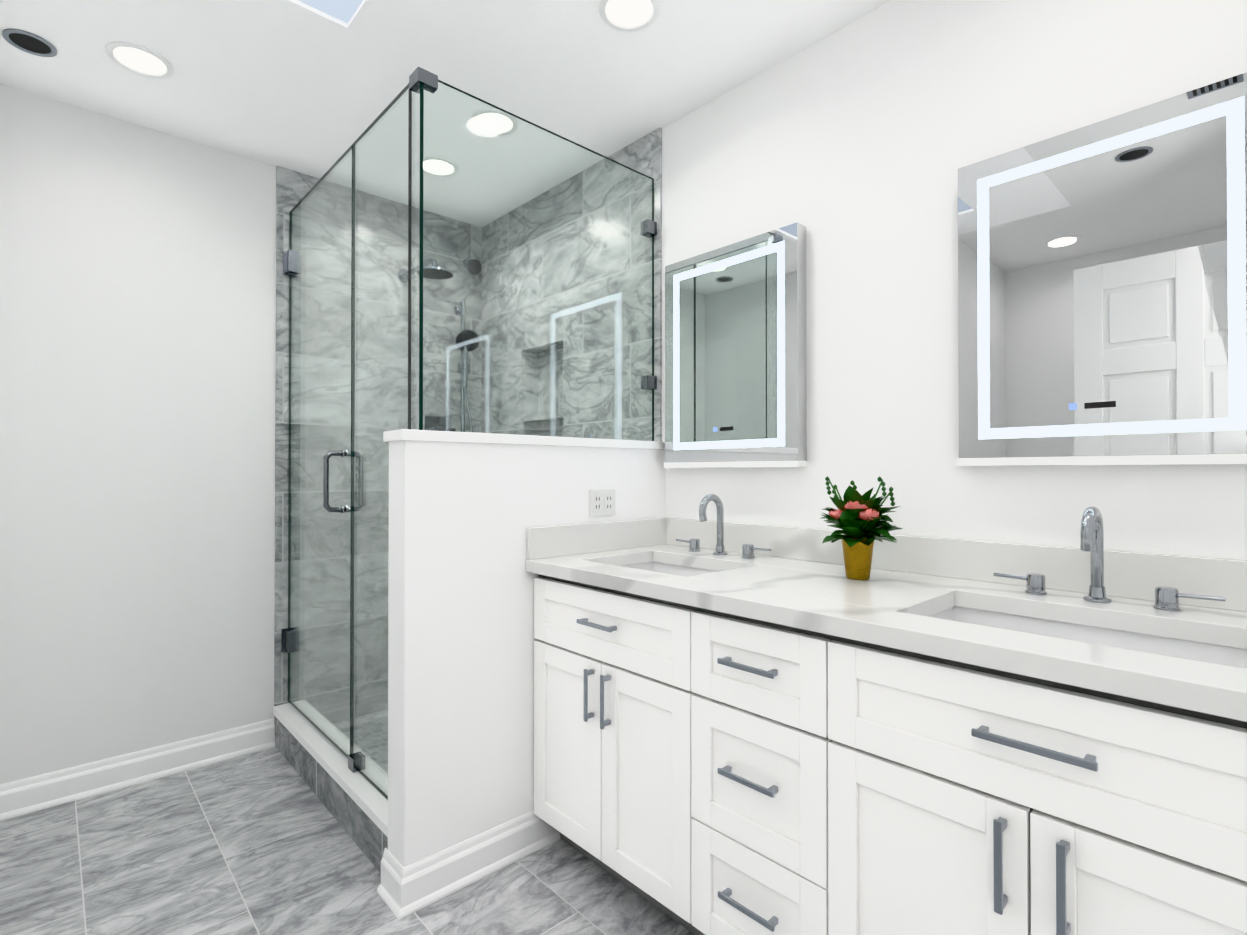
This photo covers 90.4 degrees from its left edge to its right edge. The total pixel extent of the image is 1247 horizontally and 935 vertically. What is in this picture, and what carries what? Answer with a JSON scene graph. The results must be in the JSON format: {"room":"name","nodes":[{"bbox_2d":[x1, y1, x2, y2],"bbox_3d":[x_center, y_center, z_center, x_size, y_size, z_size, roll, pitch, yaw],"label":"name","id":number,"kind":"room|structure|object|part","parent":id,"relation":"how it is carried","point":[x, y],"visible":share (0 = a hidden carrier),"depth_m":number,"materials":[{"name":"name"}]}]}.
{"room":"bathroom","nodes":[
{"label":"bathroom","id":0,"kind":"room"},
{"bbox_2d":[0,84,275,783],"bbox_3d":[-1.546,-0.056,2.756,2.240,2.520,0.120,0,-1,-43],"label":"wall","id":1,"kind":"structure","parent":0,"point":[137,409],"depth_m":2.36,"materials":[{"name":"white paint"}]},
{"bbox_2d":[0,718,274,820],"bbox_3d":[-1.859,1.144,2.357,0.951,0.115,0.026,0,-1,-43],"label":"baseboard","id":2,"kind":"structure","parent":1,"relation":"attached to","point":[20,797],"depth_m":2.34,"materials":[{"name":"white wood"}]},
{"bbox_2d":[274,166,481,724],"bbox_3d":[-1.146,-0.053,3.037,1.006,2.520,0.012,0,-1,-43],"label":"tiled wall","id":3,"kind":"structure","parent":1,"relation":"attached to","point":[293,188],"depth_m":2.91,"materials":[{"name":"stone"}]},
{"bbox_2d":[398,258,481,431],"bbox_3d":[-0.839,-0.441,3.038,0.476,1.360,0.431,0,-1,-43],"label":"shower fixture","id":4,"kind":"object","parent":3,"relation":"attached to","point":[464,339],"depth_m":3.19,"materials":[{"name":"silver metal"}]},
{"bbox_2d":[0,747,694,934],"bbox_3d":[-0.805,1.243,1.176,3.290,0.100,3.430,0,-1,-43],"label":"floor","id":5,"kind":"structure","parent":0,"point":[261,842],"depth_m":1.81,"materials":[{"name":"tile"}]},
{"bbox_2d":[273,699,387,873],"bbox_3d":[-1.044,1.116,2.260,0.126,0.170,1.253,0,-1,-43],"label":"shower curb","id":6,"kind":"object","parent":5,"relation":"on","point":[355,804],"visible":0.54,"depth_m":2.15,"materials":[{"name":"tile"}]},
{"bbox_2d":[281,67,656,799],"bbox_3d":[-0.696,-0.050,2.540,1.020,2.163,1.327,0,-1,-43],"label":"glass","id":7,"kind":"object","parent":6,"relation":"on","point":[421,81],"visible":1,"depth_m":2.16,"materials":[{"name":"clear glass"}]},
{"bbox_3d":[-1.207,-0.054,2.442,0.010,2.148,0.765,0,-1,-43],"label":"door","id":8,"kind":"part","parent":7,"relation":"part of","materials":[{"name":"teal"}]},
{"bbox_2d":[332,709,387,771],"bbox_3d":[-0.675,1.187,2.602,0.896,0.034,1.253,0,-1,-43],"label":"shower floor","id":9,"kind":"structure","parent":5,"relation":"on","point":[374,732],"depth_m":2.73,"materials":[{"name":"tile"}]},
{"bbox_2d":[526,550,1246,934],"bbox_3d":[0.544,0.759,1.493,0.642,0.871,1.812,0,-1,-43],"label":"bathroom vanity","id":10,"kind":"object","parent":5,"relation":"on","point":[758,730],"depth_m":1.19,"materials":[{"name":"white wood"}]},
{"bbox_2d":[819,476,902,579],"bbox_3d":[0.596,0.154,1.592,0.232,0.263,0.226,0,-1,-43],"label":"flower vase","id":11,"kind":"object","parent":10,"relation":"on","point":[859,520],"visible":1,"depth_m":1.56,"materials":[{"name":"gold metal"}]},
{"bbox_2d":[526,554,1246,709],"bbox_3d":[0.356,0.303,1.322,0.129,0.038,1.812,0,-1,-43],"label":"countertop","id":12,"kind":"structure","parent":10,"relation":"on","point":[1196,679],"depth_m":1.07,"materials":[{"name":"white stone"}]},
{"bbox_2d":[0,0,890,226],"bbox_3d":[-0.805,-1.447,1.196,3.290,0.240,3.430,0,-1,-43],"label":"ceiling","id":13,"kind":"structure","parent":0,"point":[314,88],"depth_m":2.06,"materials":[{"name":"white paint"}]},
{"bbox_2d":[2,29,56,56],"bbox_3d":[-1.846,-1.319,1.927,0.123,0.005,0.123,0,0,2],"label":"ceiling vent","id":14,"kind":"object","parent":13,"relation":"in","point":[29,42],"visible":1,"depth_m":1.91,"materials":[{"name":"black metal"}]},
{"bbox_2d":[105,41,173,78],"bbox_3d":[-1.567,-1.318,2.008,0.175,0.006,0.175,0,-1,41],"label":"recessed light","id":15,"kind":"object","parent":13,"relation":"in","point":[134,58],"depth_m":2.00,"materials":[{"name":"white plastic"}]},
{"bbox_2d":[417,157,458,176],"bbox_3d":[-0.812,-1.313,2.709,0.175,0.006,0.175,0,-1,41],"label":"recessed light","id":16,"kind":"object","parent":13,"relation":"in","point":[435,163],"depth_m":2.71,"materials":[{"name":"white plastic"}]},
{"bbox_2d":[471,109,517,135],"bbox_3d":[-0.493,-1.315,2.365,0.175,0.006,0.175,0,-1,41],"label":"recessed light","id":17,"kind":"object","parent":13,"relation":"in","point":[506,127],"depth_m":2.36,"materials":[{"name":"white plastic"}]},
{"bbox_2d":[599,0,659,31],"bbox_3d":[0.017,-1.320,1.787,0.175,0.006,0.175,0,-1,41],"label":"recessed light","id":18,"kind":"object","parent":13,"relation":"in","point":[628,15],"depth_m":1.80,"materials":[{"name":"white plastic"}]},
{"bbox_2d":[383,429,665,866],"bbox_3d":[-0.257,0.549,2.065,1.044,1.300,0.134,0,-1,-43],"label":"wall","id":19,"kind":"structure","parent":0,"point":[467,510],"depth_m":1.81,"materials":[{"name":"white paint"}]},
{"bbox_2d":[380,810,560,919],"bbox_3d":[-0.413,1.140,1.833,0.534,0.115,0.041,0,-1,-43],"label":"baseboard","id":20,"kind":"structure","parent":19,"relation":"attached to","point":[402,892],"depth_m":1.77,"materials":[{"name":"white wood"}]},
{"bbox_2d":[527,518,665,557],"bbox_3d":[-0.064,0.240,2.155,0.638,0.100,0.020,0,-1,-43],"label":"backsplash","id":21,"kind":"structure","parent":19,"relation":"attached to","point":[599,537],"depth_m":2.11,"materials":[{"name":"white stone"}]},
{"bbox_2d":[589,489,614,515],"bbox_3d":[-0.072,0.122,2.159,0.116,0.090,0.008,0,-1,-43],"label":"electrical outlet plate","id":22,"kind":"object","parent":19,"relation":"attached to","point":[601,502],"visible":1,"depth_m":2.15,"materials":[{"name":"white plastic"}]},
{"bbox_2d":[662,0,1246,559],"bbox_3d":[0.398,-0.059,2.220,0.120,2.520,3.310,0,-1,-43],"label":"wall","id":23,"kind":"structure","parent":0,"point":[854,146],"depth_m":1.70,"materials":[{"name":"white paint"}]},
{"bbox_2d":[482,128,661,441],"bbox_3d":[-0.283,-0.054,2.922,0.102,2.520,1.355,0,-1,-43],"label":"shower wall tile","id":24,"kind":"structure","parent":23,"relation":"attached to","point":[642,155],"depth_m":2.76,"materials":[{"name":"stone"}]},
{"bbox_2d":[664,222,807,467],"bbox_3d":[0.363,-0.378,2.129,0.055,0.755,0.566,0,-1,-43],"label":"mirror","id":25,"kind":"object","parent":23,"relation":"attached to","point":[735,362],"visible":1,"depth_m":2.07,"materials":[{"name":"silver metal"}]},
{"bbox_2d":[666,518,1246,613],"bbox_3d":[0.778,0.237,1.701,0.020,0.100,1.792,0,-1,-43],"label":"backsplash","id":26,"kind":"structure","parent":23,"relation":"attached to","point":[1203,583],"depth_m":1.49,"materials":[{"name":"white stone"}]},
{"bbox_2d":[957,72,1246,465],"bbox_3d":[1.057,-0.383,1.381,0.055,0.755,0.566,0,-1,-43],"label":"mirror","id":27,"kind":"object","parent":23,"relation":"attached to","point":[1102,292],"visible":1,"depth_m":1.34,"materials":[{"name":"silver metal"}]}
]}

